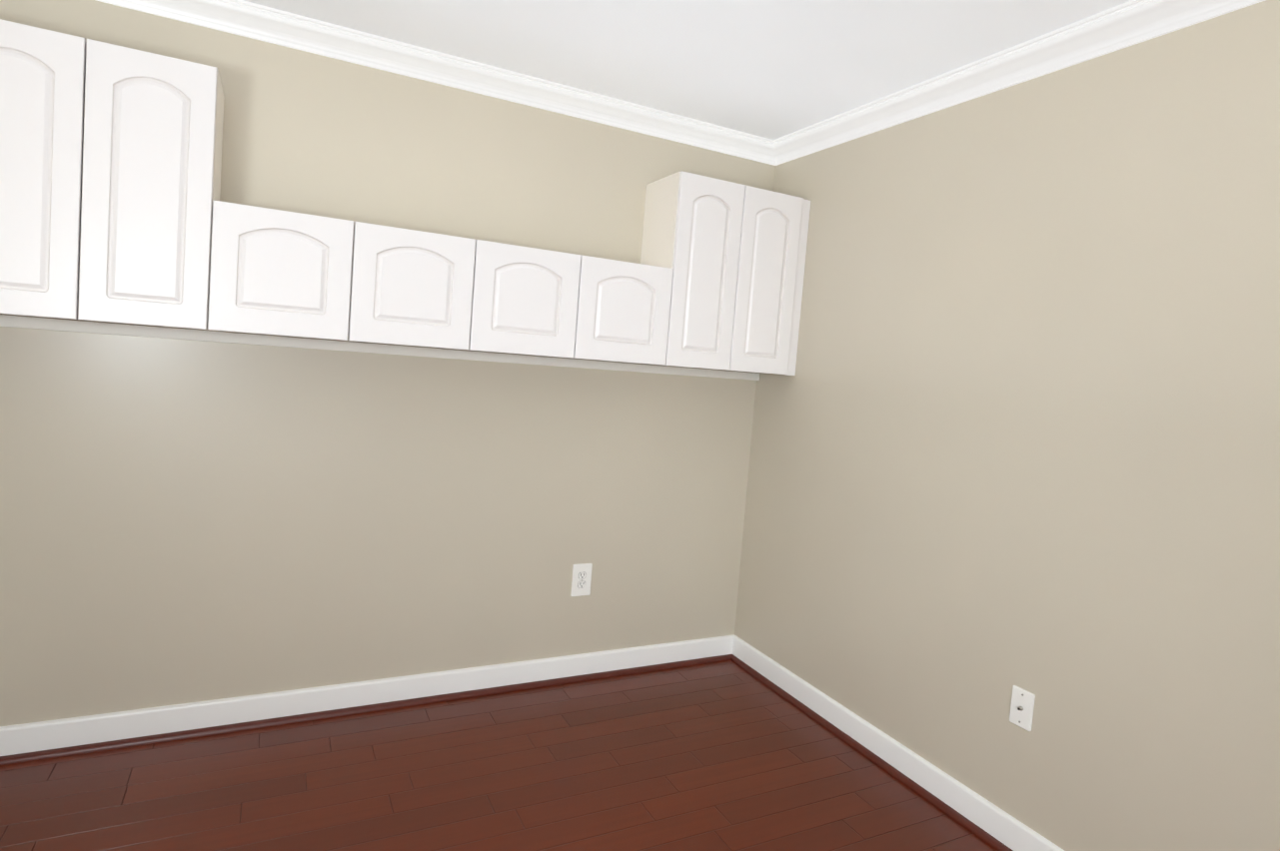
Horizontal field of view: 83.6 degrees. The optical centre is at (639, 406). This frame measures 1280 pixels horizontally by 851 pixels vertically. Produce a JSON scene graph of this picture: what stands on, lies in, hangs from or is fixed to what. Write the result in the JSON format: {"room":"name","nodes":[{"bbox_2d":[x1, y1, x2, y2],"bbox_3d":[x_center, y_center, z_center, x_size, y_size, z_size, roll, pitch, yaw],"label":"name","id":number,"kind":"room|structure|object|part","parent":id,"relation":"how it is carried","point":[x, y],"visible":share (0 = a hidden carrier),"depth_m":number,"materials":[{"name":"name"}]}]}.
{"room":"empty room","nodes":[
{"label":"empty room","id":0,"kind":"room"},
{"bbox_2d":[0,0,775,726],"bbox_3d":[-0.778,-0.058,2.804,3.156,2.440,0.120,3,4,-27],"label":"wall","id":1,"kind":"structure","parent":0,"point":[182,522],"depth_m":2.61,"materials":[{"name":"beige paint"}]},
{"bbox_2d":[0,18,224,330],"bbox_3d":[-1.598,-0.632,2.092,0.618,0.765,0.301,3,4,-27],"label":"upper cabinet","id":2,"kind":"object","parent":1,"relation":"attached to","point":[218,145],"depth_m":1.98,"materials":[{"name":"white wood"}]},
{"bbox_2d":[207,200,353,341],"bbox_3d":[-1.164,-0.421,2.333,0.390,0.385,0.301,3,4,-27],"label":"upper cabinet","id":3,"kind":"object","parent":1,"relation":"attached to","point":[271,335],"depth_m":2.20,"materials":[{"name":"white wood"}]},
{"bbox_2d":[0,635,731,765],"bbox_3d":[-0.837,1.108,2.806,2.850,0.111,0.032,3,4,-27],"label":"baseboard","id":4,"kind":"structure","parent":1,"relation":"attached to","point":[33,741],"depth_m":2.64,"materials":[{"name":"white paint"}]},
{"bbox_2d":[0,314,759,380],"bbox_3d":[-0.734,-0.200,2.731,2.914,0.035,0.023,3,4,-27],"label":"rail","id":5,"kind":"object","parent":1,"relation":"attached to","point":[116,329],"visible":1,"depth_m":2.54,"materials":[{"name":"white paint"}]},
{"bbox_2d":[347,221,475,350],"bbox_3d":[-0.817,-0.405,2.512,0.390,0.385,0.301,3,4,-27],"label":"upper cabinet","id":6,"kind":"object","parent":1,"relation":"attached to","point":[350,302],"depth_m":2.37,"materials":[{"name":"white wood"}]},
{"bbox_2d":[95,0,771,163],"bbox_3d":[-0.642,-1.224,2.641,2.730,0.082,0.085,3,4,-27],"label":"crown molding","id":7,"kind":"structure","parent":1,"relation":"attached to","point":[238,17],"depth_m":2.60,"materials":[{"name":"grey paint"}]},
{"bbox_2d":[468,239,581,358],"bbox_3d":[-0.470,-0.389,2.690,0.390,0.385,0.301,3,4,-27],"label":"upper cabinet","id":8,"kind":"object","parent":1,"relation":"attached to","point":[512,354],"depth_m":2.55,"materials":[{"name":"white wood"}]},
{"bbox_2d":[570,563,592,596],"bbox_3d":[-0.250,0.749,3.081,0.088,0.140,0.007,3,4,-27],"label":"outlet","id":9,"kind":"object","parent":1,"relation":"attached to","point":[582,580],"visible":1,"depth_m":3.08,"materials":[{"name":"white plastic"}]},
{"bbox_2d":[554,255,673,365],"bbox_3d":[-0.123,-0.372,2.869,0.390,0.385,0.301,3,4,-27],"label":"upper cabinet","id":10,"kind":"object","parent":1,"relation":"attached to","point":[619,362],"depth_m":2.73,"materials":[{"name":"white wood"}]},
{"bbox_2d":[640,170,810,375],"bbox_3d":[0.360,-0.539,3.098,0.664,0.765,0.301,3,4,-27],"label":"upper cabinet","id":11,"kind":"object","parent":1,"relation":"attached to","point":[659,221],"depth_m":2.95,"materials":[{"name":"white wood"}]},
{"bbox_3d":[0.685,-0.516,3.130,0.056,0.765,0.018,3,4,-27],"label":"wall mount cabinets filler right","id":12,"kind":"part","parent":11,"relation":"part of","materials":[{"name":"white wood"}]},
{"bbox_2d":[0,660,997,850],"bbox_3d":[0.122,1.402,0.919,3.156,0.100,4.540,3,4,-27],"label":"floor","id":13,"kind":"structure","parent":0,"point":[727,755],"depth_m":2.30,"materials":[{"name":"brown wood"}]},
{"bbox_2d":[243,0,1131,139],"bbox_3d":[0.320,-1.126,0.767,3.156,0.100,4.540,3,4,-27],"label":"ceiling","id":14,"kind":"structure","parent":0,"point":[772,69],"depth_m":2.32,"materials":[{"name":"white paint"}]},
{"bbox_2d":[734,0,1279,850],"bbox_3d":[1.570,0.202,1.536,0.120,2.440,4.300,3,4,-27],"label":"wall","id":15,"kind":"structure","parent":0,"point":[1016,420],"depth_m":2.09,"materials":[{"name":"beige paint"}]},
{"bbox_2d":[731,634,1064,850],"bbox_3d":[1.412,1.358,1.572,0.032,0.111,4.300,3,4,-27],"label":"baseboard","id":16,"kind":"structure","parent":15,"relation":"attached to","point":[1000,825],"depth_m":2.54,"materials":[{"name":"white paint"}]},
{"bbox_2d":[767,0,1265,165],"bbox_3d":[1.571,-0.977,1.419,0.085,0.082,4.300,3,4,-27],"label":"crown molding","id":17,"kind":"structure","parent":15,"relation":"attached to","point":[1124,25],"depth_m":2.22,"materials":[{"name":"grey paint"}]},
{"bbox_2d":[1009,685,1035,731],"bbox_3d":[1.144,0.909,2.151,0.016,0.114,0.070,3,4,-27],"label":"wall jack","id":18,"kind":"object","parent":15,"relation":"attached to","point":[1021,708],"visible":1,"depth_m":2.15,"materials":[{"name":"white plastic"}]}
]}

